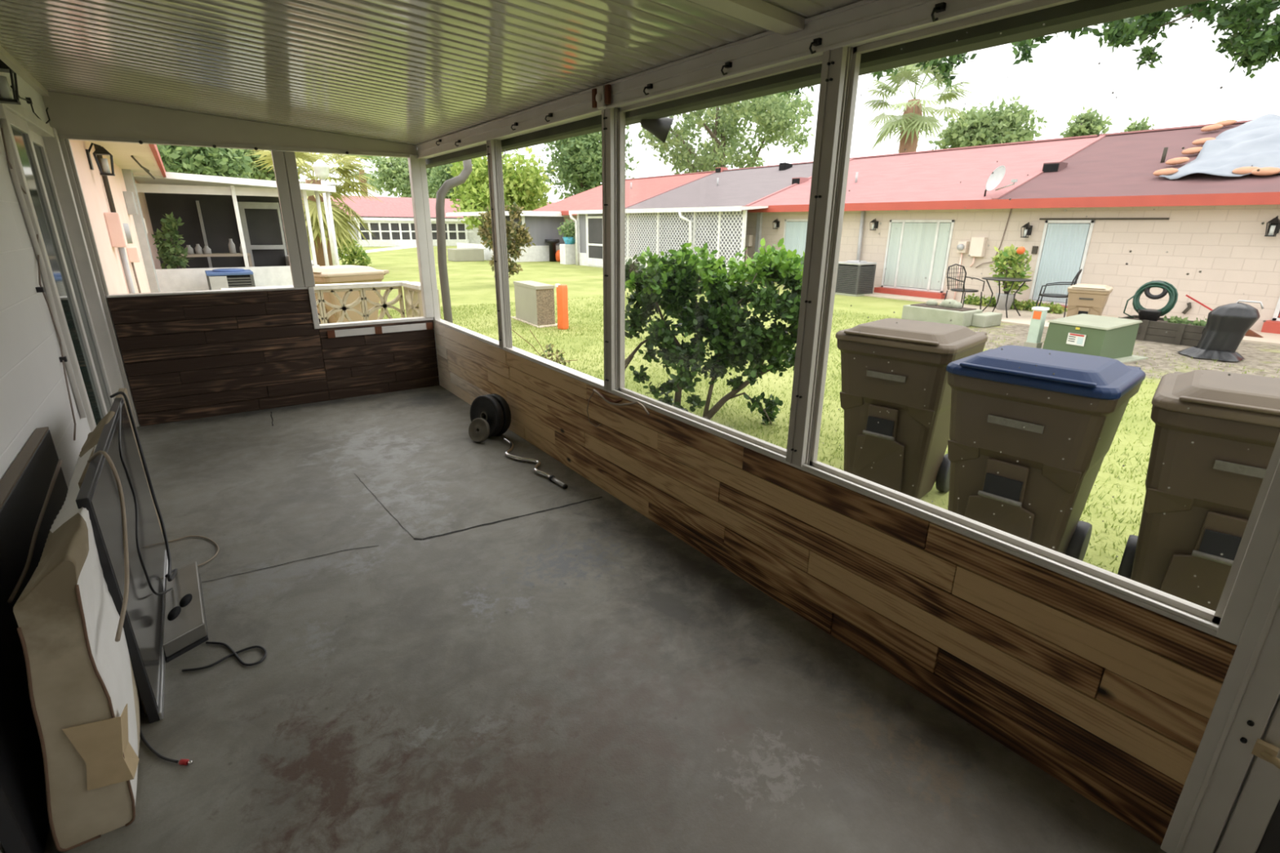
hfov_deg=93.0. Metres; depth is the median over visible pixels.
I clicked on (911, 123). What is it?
palm tree
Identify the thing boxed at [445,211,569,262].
screened porch
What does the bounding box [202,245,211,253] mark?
jar
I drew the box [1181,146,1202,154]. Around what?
sandbag
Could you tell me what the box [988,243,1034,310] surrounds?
potted plant
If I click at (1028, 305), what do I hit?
plant
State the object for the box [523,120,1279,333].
house
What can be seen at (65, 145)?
post
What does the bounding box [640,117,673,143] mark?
floodlight
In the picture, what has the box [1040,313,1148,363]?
box
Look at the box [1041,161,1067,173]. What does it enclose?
roof vent
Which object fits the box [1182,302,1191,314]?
tap
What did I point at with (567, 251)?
potted plant
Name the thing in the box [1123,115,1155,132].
broadleaf tree
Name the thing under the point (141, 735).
cable
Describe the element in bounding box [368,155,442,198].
broadleaf tree
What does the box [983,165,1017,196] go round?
satellite dish
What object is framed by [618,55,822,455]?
window
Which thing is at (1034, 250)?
box
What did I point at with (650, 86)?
hook
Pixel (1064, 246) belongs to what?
curtain
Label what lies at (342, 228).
palm tree
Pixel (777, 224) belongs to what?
wall lantern
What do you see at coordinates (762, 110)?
oak tree
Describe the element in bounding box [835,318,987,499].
bin
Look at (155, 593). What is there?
cable
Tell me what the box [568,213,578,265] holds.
downspout
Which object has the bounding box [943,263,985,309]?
patio chair
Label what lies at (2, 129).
loose cable
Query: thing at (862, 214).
downspout
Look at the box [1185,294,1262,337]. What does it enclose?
broom
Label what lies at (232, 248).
jar
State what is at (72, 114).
beam
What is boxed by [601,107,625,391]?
post
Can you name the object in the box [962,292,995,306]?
plant
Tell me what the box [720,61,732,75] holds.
hook
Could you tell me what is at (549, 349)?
plant
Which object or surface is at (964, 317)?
concrete planter
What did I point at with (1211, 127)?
sandbag
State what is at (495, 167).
post
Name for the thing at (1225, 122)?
sandbag
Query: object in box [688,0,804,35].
trim
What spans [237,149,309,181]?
broadleaf tree
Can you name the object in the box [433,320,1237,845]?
wall
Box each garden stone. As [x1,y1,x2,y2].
[926,299,937,306]
[941,298,957,307]
[951,301,962,308]
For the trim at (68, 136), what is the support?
attached to the wall at (33, 392)
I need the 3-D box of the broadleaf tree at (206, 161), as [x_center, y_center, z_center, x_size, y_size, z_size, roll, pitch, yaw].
[-19.956,-10.789,27.997,4.710,5.861,4.112,5,19,13]
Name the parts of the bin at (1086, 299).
panel, lid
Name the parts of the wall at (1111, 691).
sill trim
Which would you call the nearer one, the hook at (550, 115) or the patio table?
the hook at (550, 115)
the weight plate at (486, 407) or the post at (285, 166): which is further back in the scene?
the post at (285, 166)
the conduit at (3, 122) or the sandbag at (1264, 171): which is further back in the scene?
the sandbag at (1264, 171)
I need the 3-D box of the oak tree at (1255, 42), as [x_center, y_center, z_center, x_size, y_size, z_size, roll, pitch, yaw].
[8.275,-3.190,6.769,13.200,5.395,2.662,9,20,25]
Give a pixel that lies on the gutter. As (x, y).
(1079, 14)
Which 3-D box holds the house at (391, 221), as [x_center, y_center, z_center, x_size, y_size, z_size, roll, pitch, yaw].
[-16.074,-17.452,51.745,24.000,3.650,9.600,-12,22,-34]
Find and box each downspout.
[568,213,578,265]
[678,212,692,254]
[753,212,763,277]
[856,210,865,260]
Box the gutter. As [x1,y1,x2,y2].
[417,0,1209,168]
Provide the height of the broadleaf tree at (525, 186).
6.815 m
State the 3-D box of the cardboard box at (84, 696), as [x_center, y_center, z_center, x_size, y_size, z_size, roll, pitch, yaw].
[-1.816,0.517,2.032,0.203,0.812,1.409,-12,22,-34]
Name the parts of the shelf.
leg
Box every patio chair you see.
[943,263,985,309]
[1035,269,1082,317]
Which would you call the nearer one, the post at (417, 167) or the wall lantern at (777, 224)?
the post at (417, 167)
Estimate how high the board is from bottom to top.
0.775 m
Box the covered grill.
[1177,300,1263,361]
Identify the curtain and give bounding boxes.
[784,222,807,257]
[884,222,951,289]
[1032,223,1089,302]
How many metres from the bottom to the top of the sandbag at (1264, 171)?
0.143 m
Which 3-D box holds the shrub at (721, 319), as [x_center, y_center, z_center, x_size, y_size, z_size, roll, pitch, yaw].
[0.611,-0.786,5.192,1.720,1.607,1.013,3,18,7]
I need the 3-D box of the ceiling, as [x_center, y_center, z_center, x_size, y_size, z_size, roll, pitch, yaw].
[-0.800,-1.430,1.811,2.840,0.261,7.869,-12,22,-34]
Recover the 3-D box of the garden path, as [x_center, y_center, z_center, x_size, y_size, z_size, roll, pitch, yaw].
[-13.894,-11.451,39.440,19.997,0.001,32.334,-12,22,-34]
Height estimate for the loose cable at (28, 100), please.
0.210 m
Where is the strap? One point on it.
(602, 395)
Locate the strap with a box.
[595,389,622,403]
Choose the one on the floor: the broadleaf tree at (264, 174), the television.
the television
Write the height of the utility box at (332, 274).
1.123 m
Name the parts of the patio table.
leg, leg, leg, leg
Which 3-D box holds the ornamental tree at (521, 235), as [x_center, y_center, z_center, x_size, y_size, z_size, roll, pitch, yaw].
[-3.786,-5.026,16.916,1.493,2.391,1.117,-12,22,-34]
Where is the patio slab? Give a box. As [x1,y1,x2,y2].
[782,285,1279,346]
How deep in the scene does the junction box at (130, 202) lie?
8.33 m
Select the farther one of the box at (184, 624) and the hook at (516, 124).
the hook at (516, 124)
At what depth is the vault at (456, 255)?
28.12 m
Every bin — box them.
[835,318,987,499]
[946,345,1145,560]
[1066,283,1113,316]
[1117,369,1279,611]
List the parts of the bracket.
plate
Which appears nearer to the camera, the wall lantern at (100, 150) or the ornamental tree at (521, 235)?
the wall lantern at (100, 150)
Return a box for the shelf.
[180,253,252,268]
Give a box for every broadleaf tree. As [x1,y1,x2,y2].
[156,144,253,178]
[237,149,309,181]
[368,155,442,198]
[426,164,461,199]
[444,146,555,230]
[540,125,639,199]
[927,95,1048,150]
[1058,106,1112,137]
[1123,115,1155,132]
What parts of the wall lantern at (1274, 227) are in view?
lamp glass, plate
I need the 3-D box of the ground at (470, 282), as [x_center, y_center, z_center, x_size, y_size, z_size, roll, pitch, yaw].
[-12.747,-14.971,50.161,160.000,0.001,160.000,-12,22,-34]
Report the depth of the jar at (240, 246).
13.00 m
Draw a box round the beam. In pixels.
[415,0,1034,159]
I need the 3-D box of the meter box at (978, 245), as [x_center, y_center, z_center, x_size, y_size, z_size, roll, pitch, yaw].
[7.679,-3.679,14.280,0.200,1.480,0.600,-12,22,-34]
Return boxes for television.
[75,397,168,723]
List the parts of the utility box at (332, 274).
lid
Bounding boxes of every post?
[58,138,139,426]
[271,151,315,287]
[407,155,439,320]
[486,139,512,348]
[555,284,568,329]
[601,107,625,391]
[786,46,853,466]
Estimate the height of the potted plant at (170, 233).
1.710 m
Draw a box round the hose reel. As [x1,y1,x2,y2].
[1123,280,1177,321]
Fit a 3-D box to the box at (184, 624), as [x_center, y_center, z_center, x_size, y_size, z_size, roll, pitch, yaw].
[-1.884,0.743,2.519,0.130,0.072,0.651,-12,22,-34]
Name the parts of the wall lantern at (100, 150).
plate, lamp glass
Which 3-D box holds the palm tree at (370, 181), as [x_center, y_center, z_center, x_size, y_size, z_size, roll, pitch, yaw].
[-34.481,-29.488,75.694,7.333,11.108,7.927,-12,22,-34]
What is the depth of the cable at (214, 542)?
3.08 m
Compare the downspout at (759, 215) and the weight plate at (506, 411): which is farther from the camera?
the downspout at (759, 215)
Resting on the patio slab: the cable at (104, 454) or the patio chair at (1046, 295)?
the patio chair at (1046, 295)
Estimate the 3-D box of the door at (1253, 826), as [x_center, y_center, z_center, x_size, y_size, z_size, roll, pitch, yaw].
[1.710,0.251,0.857,0.084,2.080,0.926,-12,22,-34]
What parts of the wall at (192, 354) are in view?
sill trim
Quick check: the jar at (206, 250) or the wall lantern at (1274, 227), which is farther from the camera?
the jar at (206, 250)
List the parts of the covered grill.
handle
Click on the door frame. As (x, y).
(1247, 701)
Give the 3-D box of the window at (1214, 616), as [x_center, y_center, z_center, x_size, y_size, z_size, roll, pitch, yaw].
[1.053,-0.376,1.720,0.024,1.453,1.248,-12,22,-34]
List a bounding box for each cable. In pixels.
[0,127,75,440]
[7,459,62,603]
[10,85,50,124]
[87,450,128,641]
[109,391,177,581]
[118,402,173,595]
[130,155,155,179]
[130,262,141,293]
[139,728,178,763]
[164,535,219,566]
[182,641,266,671]
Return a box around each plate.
[208,275,228,289]
[468,417,489,442]
[470,395,503,437]
[487,393,511,435]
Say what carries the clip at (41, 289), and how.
attached to the wall at (33, 392)
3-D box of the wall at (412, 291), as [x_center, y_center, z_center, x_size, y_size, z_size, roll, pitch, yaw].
[-3.039,-0.886,6.177,1.840,1.045,0.720,-12,22,-34]
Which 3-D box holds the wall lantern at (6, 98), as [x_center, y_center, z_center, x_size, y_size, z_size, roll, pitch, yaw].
[-2.817,-1.526,2.654,0.133,0.196,0.096,-12,22,-34]
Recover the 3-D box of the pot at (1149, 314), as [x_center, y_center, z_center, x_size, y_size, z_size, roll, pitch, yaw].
[8.198,-1.785,9.777,0.340,0.180,0.340,-12,22,-34]
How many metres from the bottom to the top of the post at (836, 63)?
1.453 m
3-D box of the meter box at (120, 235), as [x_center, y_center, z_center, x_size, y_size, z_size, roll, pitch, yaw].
[-5.234,-1.618,6.224,0.130,2.362,0.722,-12,22,-34]
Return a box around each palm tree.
[245,150,386,266]
[331,155,380,196]
[856,57,977,155]
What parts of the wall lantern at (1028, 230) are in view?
lamp glass, plate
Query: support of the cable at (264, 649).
on the floor
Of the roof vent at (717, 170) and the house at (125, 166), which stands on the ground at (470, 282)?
the house at (125, 166)
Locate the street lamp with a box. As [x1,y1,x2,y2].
[311,159,335,265]
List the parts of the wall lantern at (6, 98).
lamp glass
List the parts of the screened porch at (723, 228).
post, post, door, lattice panel, post, lattice panel, post, lattice panel, post, lattice panel, post, lattice panel, post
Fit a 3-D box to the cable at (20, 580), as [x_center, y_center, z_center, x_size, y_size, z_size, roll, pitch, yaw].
[-1.785,0.287,1.770,0.061,0.242,0.476,-7,20,-22]
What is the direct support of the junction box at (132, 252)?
attached to the house at (125, 166)
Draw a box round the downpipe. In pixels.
[435,159,472,323]
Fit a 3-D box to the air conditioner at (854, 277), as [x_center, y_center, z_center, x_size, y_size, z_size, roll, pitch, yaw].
[5.561,-3.846,15.716,0.700,0.855,0.700,-12,22,-34]
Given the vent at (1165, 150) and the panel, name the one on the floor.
the panel
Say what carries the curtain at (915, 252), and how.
hanging from the house at (1110, 194)
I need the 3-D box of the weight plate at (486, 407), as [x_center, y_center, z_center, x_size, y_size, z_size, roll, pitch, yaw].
[-1.169,-0.078,4.630,0.324,0.326,0.086,13,22,32]
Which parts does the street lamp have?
lamp glass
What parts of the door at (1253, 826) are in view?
kick panel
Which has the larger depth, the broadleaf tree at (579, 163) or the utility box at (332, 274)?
the broadleaf tree at (579, 163)
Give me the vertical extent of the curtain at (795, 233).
1.300 m
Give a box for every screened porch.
[133,172,339,292]
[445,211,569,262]
[568,205,768,283]
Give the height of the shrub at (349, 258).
2.062 m
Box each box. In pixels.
[13,411,140,851]
[93,145,135,293]
[122,191,137,214]
[126,247,140,262]
[162,561,208,662]
[312,265,389,324]
[745,235,752,266]
[953,236,987,299]
[1031,245,1038,253]
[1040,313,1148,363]
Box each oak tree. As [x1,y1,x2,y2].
[637,91,816,174]
[777,0,1279,98]
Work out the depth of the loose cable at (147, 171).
7.57 m
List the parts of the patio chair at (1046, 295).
seat, armrest, armrest, leg, backrest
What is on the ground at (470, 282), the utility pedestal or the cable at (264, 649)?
the utility pedestal
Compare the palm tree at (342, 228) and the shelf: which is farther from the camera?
the palm tree at (342, 228)
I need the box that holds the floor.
[44,385,1167,852]
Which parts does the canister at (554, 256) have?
tank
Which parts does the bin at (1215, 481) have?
panel, lid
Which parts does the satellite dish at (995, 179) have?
feed arm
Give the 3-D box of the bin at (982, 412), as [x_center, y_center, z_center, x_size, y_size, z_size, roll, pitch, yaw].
[1.915,0.185,3.025,0.695,1.090,0.683,-16,24,-40]
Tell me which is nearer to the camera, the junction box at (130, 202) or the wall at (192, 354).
the wall at (192, 354)
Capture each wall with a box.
[0,60,90,852]
[106,286,442,426]
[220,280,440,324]
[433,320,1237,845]
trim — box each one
[0,45,48,97]
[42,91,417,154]
[57,133,417,158]
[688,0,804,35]
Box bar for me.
[502,436,568,488]
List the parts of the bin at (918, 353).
panel, lid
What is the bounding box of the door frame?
[1160,459,1279,852]
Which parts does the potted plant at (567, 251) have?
pot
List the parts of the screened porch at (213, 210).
post, post, door, post, corner post, corner post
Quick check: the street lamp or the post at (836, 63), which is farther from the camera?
the street lamp
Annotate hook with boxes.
[511,122,518,130]
[544,113,552,122]
[643,83,653,95]
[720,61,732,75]
[808,37,822,53]
[930,2,946,22]
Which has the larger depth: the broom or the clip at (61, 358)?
the broom
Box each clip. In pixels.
[35,286,44,293]
[58,355,67,362]
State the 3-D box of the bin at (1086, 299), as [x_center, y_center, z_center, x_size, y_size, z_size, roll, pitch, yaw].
[7.390,-1.937,10.073,0.570,0.807,0.721,16,23,38]
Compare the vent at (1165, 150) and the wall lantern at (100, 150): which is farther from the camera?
the vent at (1165, 150)
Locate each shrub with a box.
[336,237,371,266]
[624,237,804,425]
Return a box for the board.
[78,387,162,713]
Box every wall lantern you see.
[0,59,21,105]
[84,142,115,176]
[772,218,779,229]
[870,218,878,230]
[1020,222,1032,237]
[1264,215,1279,236]
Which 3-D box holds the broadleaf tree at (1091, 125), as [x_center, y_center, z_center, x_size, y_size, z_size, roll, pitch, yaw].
[22.150,-12.201,31.018,2.194,7.482,2.049,8,20,22]
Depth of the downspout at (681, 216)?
20.04 m
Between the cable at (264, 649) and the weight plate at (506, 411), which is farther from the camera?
the weight plate at (506, 411)
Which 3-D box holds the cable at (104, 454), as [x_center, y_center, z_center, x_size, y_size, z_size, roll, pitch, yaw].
[-1.566,0.293,1.805,0.076,0.340,0.765,-15,24,-38]
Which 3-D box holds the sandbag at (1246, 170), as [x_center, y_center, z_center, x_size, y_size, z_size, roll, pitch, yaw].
[10.658,-4.492,10.670,0.222,0.144,0.394,-12,22,-34]
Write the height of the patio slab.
0.055 m
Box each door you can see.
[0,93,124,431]
[1215,701,1279,852]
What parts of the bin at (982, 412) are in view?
panel, lid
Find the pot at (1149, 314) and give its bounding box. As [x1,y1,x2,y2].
[1137,308,1162,321]
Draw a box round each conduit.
[0,118,85,417]
[975,208,1012,268]
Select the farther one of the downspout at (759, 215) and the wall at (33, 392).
the downspout at (759, 215)
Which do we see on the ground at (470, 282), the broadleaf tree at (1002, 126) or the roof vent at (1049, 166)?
the broadleaf tree at (1002, 126)
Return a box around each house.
[69,139,166,294]
[302,195,553,246]
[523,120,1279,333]
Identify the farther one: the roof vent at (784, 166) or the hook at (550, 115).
the roof vent at (784, 166)
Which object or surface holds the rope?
attached to the wall at (1111, 691)
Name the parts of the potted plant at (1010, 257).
pot, stem, flower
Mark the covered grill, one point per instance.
(1227, 325)
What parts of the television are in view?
silver trim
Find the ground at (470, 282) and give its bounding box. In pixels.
[310,245,1279,573]
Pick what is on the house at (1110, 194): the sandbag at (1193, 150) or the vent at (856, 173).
the vent at (856, 173)
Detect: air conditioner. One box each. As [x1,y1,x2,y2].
[204,268,255,290]
[835,260,876,296]
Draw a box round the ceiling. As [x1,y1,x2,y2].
[0,0,862,145]
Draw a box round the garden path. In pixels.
[311,246,416,263]
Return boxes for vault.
[447,248,484,262]
[511,280,557,328]
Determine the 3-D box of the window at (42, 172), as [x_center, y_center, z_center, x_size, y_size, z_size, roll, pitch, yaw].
[-3.538,-0.784,3.775,0.130,2.110,1.620,-12,22,-34]
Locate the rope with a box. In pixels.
[586,388,649,426]
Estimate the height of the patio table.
0.716 m
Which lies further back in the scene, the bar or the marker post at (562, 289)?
the marker post at (562, 289)
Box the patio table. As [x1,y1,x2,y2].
[982,276,1031,318]
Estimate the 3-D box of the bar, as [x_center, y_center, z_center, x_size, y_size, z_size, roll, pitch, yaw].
[-0.757,0.238,4.119,0.142,0.047,0.992,-12,22,-34]
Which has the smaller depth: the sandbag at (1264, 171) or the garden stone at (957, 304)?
the sandbag at (1264, 171)
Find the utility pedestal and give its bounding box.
[1023,306,1049,348]
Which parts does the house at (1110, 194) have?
glass door, glass door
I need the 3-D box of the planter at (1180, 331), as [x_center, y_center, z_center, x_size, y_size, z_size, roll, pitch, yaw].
[8.376,-1.576,9.599,0.680,0.439,1.210,-12,22,-34]
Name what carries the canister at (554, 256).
on the ground at (470, 282)
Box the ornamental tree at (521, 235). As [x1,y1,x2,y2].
[473,201,536,282]
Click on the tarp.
(1255, 142)
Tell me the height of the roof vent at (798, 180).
0.222 m
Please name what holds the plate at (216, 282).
attached to the air conditioner at (236, 277)
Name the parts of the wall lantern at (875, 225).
plate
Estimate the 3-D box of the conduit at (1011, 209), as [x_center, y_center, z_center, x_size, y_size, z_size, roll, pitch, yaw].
[7.996,-4.244,13.754,0.046,1.311,0.558,-13,23,-35]
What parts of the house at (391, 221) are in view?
sunroom glass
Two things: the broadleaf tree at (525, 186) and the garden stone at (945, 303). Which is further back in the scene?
the broadleaf tree at (525, 186)
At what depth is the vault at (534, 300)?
10.45 m
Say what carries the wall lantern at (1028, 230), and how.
attached to the house at (1110, 194)
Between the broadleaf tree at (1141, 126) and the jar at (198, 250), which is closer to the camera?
the jar at (198, 250)
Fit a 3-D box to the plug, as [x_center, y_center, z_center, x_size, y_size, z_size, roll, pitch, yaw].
[-1.361,1.007,1.823,0.035,0.015,0.016,2,18,4]
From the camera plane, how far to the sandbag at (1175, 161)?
12.00 m
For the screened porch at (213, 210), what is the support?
on the ground at (470, 282)
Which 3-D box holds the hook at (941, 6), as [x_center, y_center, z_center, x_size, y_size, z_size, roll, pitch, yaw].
[0.820,-1.144,1.679,0.044,0.047,0.024,-12,22,-34]
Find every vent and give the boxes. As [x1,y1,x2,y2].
[715,167,728,173]
[778,162,792,170]
[791,177,808,184]
[854,172,857,182]
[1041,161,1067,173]
[1160,147,1168,163]
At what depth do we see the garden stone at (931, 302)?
11.36 m
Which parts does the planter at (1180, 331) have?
post, post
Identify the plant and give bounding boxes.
[151,212,194,269]
[511,329,577,365]
[556,218,578,264]
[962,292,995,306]
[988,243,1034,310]
[1009,298,1066,313]
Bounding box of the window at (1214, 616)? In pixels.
[808,0,1279,624]
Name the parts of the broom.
handle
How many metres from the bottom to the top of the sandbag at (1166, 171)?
0.149 m
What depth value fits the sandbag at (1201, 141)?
12.69 m
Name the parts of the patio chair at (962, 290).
armrest, backrest, seat, armrest, leg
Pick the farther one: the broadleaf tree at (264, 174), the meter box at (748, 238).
the broadleaf tree at (264, 174)
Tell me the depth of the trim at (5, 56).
3.43 m
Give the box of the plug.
[178,758,193,764]
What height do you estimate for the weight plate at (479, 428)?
0.179 m
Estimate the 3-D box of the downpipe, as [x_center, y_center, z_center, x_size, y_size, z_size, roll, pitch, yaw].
[-1.825,-1.523,6.149,0.415,2.297,0.084,-12,22,-34]
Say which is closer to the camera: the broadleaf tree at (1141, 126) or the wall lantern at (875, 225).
the wall lantern at (875, 225)
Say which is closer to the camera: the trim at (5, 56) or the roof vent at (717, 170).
the trim at (5, 56)
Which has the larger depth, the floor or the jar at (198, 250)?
the jar at (198, 250)
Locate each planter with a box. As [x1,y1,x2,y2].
[901,302,1002,328]
[1119,315,1207,346]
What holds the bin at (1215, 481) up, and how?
on the ground at (470, 282)
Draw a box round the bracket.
[591,84,611,109]
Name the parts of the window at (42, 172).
pane, sliding panel, pane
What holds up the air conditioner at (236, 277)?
on the ground at (470, 282)
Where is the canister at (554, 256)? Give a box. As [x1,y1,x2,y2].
[544,239,559,262]
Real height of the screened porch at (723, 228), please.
2.280 m
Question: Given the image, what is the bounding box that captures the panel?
[0,426,68,852]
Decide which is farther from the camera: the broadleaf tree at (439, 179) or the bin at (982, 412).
the broadleaf tree at (439, 179)
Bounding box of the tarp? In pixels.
[1159,114,1279,179]
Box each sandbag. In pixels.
[1152,168,1178,176]
[1164,156,1190,164]
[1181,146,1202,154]
[1191,137,1215,145]
[1200,124,1223,131]
[1214,119,1236,126]
[1231,166,1259,174]
[1250,167,1279,175]
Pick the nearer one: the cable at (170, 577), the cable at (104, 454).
the cable at (104, 454)
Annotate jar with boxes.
[185,244,194,254]
[195,244,203,253]
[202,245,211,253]
[228,239,236,253]
[239,244,242,253]

